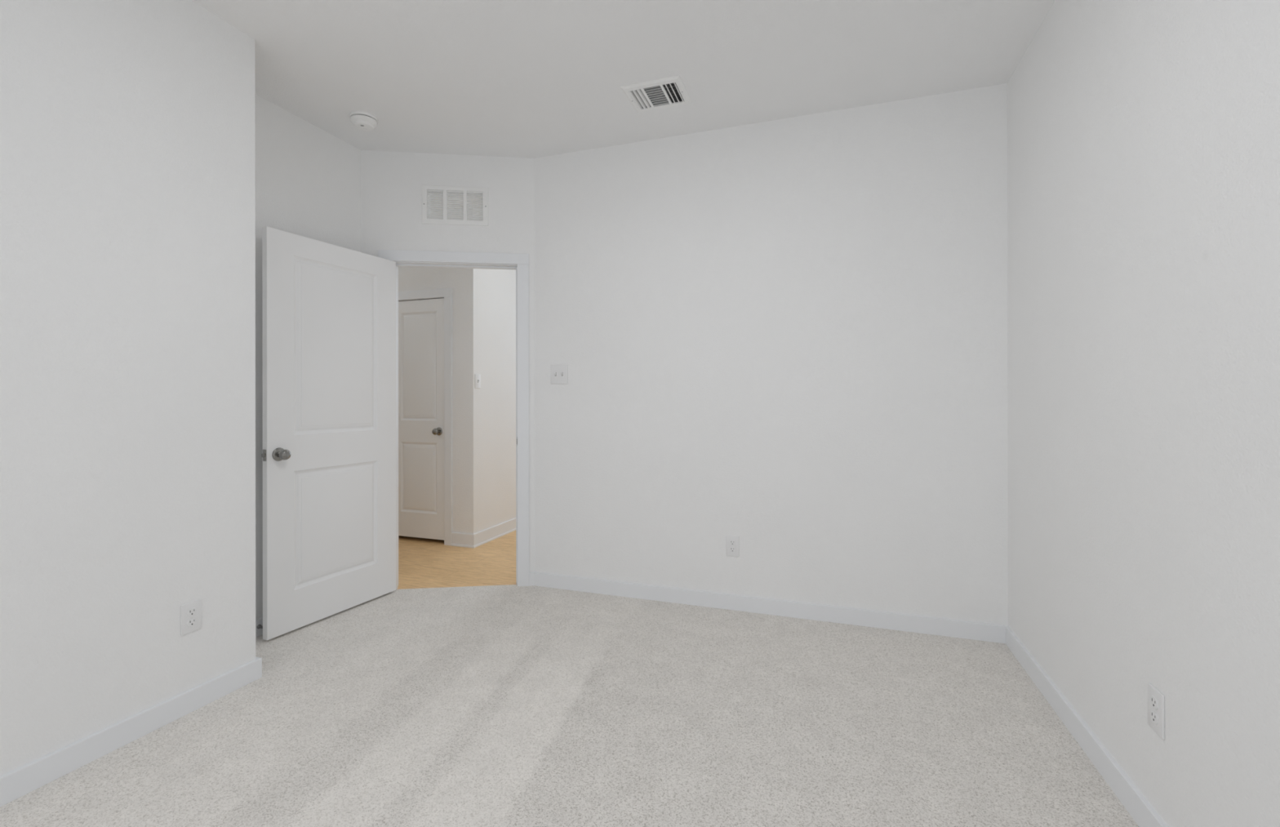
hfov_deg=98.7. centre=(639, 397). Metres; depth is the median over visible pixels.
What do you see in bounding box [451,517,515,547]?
baseboard
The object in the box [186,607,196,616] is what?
receptacle
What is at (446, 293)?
trim
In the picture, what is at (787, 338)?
wall
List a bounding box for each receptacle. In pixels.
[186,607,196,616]
[186,617,196,626]
[729,540,735,545]
[729,546,735,551]
[1150,695,1158,710]
[1150,710,1158,724]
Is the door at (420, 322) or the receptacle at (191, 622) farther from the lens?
the door at (420, 322)
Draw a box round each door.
[261,226,395,639]
[398,297,444,540]
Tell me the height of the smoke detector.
0.060 m
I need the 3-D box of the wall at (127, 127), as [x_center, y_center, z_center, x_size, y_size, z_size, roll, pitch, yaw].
[-2.500,-0.154,0.682,0.530,2.763,3.728,0,0,19]
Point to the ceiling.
(509, 78)
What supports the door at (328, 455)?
attached to the door frame
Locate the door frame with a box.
[377,249,528,589]
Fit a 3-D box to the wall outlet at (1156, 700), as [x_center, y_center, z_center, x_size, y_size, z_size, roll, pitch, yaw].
[1.389,0.843,1.481,0.008,0.116,0.072,0,0,19]
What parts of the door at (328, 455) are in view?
latch plate, knob, panel, panel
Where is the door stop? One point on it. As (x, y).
(259, 626)
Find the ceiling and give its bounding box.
[191,0,1055,212]
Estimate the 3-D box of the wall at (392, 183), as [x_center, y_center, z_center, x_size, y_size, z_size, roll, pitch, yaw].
[-1.212,-0.155,3.532,1.060,2.763,0.118,0,0,-7]
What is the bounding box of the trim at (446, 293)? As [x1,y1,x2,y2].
[398,287,452,545]
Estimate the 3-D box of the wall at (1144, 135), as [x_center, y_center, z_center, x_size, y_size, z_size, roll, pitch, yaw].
[1.034,-0.158,0.236,0.120,2.763,5.150,0,0,19]
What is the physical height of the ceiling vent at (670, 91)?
0.212 m
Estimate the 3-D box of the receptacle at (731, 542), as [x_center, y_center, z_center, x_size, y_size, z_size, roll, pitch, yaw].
[0.526,0.825,3.121,0.034,0.029,0.004,0,0,19]
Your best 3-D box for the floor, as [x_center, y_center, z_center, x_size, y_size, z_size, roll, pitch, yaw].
[-1.103,1.221,2.749,5.544,0.030,8.300,0,0,19]
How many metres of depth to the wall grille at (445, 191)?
3.48 m
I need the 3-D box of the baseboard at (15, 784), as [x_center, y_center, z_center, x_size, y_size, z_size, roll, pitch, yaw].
[-2.254,1.171,1.198,0.427,0.096,4.622,0,0,19]
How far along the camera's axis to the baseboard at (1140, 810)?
2.81 m
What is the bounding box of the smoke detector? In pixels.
[349,111,377,131]
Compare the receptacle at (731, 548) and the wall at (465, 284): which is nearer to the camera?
the receptacle at (731, 548)
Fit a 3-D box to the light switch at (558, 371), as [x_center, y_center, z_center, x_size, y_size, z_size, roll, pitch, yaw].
[-0.513,-0.147,3.469,0.118,0.124,0.018,0,0,19]
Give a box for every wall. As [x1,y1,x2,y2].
[0,0,255,776]
[255,93,515,619]
[360,150,534,572]
[398,209,482,533]
[533,83,1008,625]
[1007,0,1279,826]
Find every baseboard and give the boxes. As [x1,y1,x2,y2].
[0,617,262,806]
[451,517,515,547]
[528,572,1168,826]
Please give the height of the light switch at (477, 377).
0.116 m
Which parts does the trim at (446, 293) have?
casing, casing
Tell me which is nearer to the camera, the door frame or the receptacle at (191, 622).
the receptacle at (191, 622)
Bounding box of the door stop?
[257,624,262,628]
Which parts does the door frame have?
casing, casing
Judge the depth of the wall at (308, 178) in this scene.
3.21 m
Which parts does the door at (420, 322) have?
panel, panel, knob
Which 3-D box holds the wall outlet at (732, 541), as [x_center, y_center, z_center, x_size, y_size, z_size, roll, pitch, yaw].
[0.526,0.844,3.123,0.072,0.116,0.008,0,0,19]
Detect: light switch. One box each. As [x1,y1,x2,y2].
[475,373,480,388]
[551,364,567,384]
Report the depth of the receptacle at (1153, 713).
1.48 m
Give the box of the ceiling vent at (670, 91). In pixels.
[620,75,691,112]
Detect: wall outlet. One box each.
[180,599,201,635]
[726,535,738,556]
[1147,682,1164,739]
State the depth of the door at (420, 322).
4.63 m
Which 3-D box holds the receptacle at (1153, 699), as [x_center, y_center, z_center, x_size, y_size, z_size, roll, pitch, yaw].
[1.387,0.823,1.482,0.004,0.029,0.034,0,0,19]
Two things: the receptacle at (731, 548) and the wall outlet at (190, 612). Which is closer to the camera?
the wall outlet at (190, 612)
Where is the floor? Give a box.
[0,530,1138,826]
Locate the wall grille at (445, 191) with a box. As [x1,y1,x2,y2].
[422,185,488,226]
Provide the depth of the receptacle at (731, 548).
3.12 m

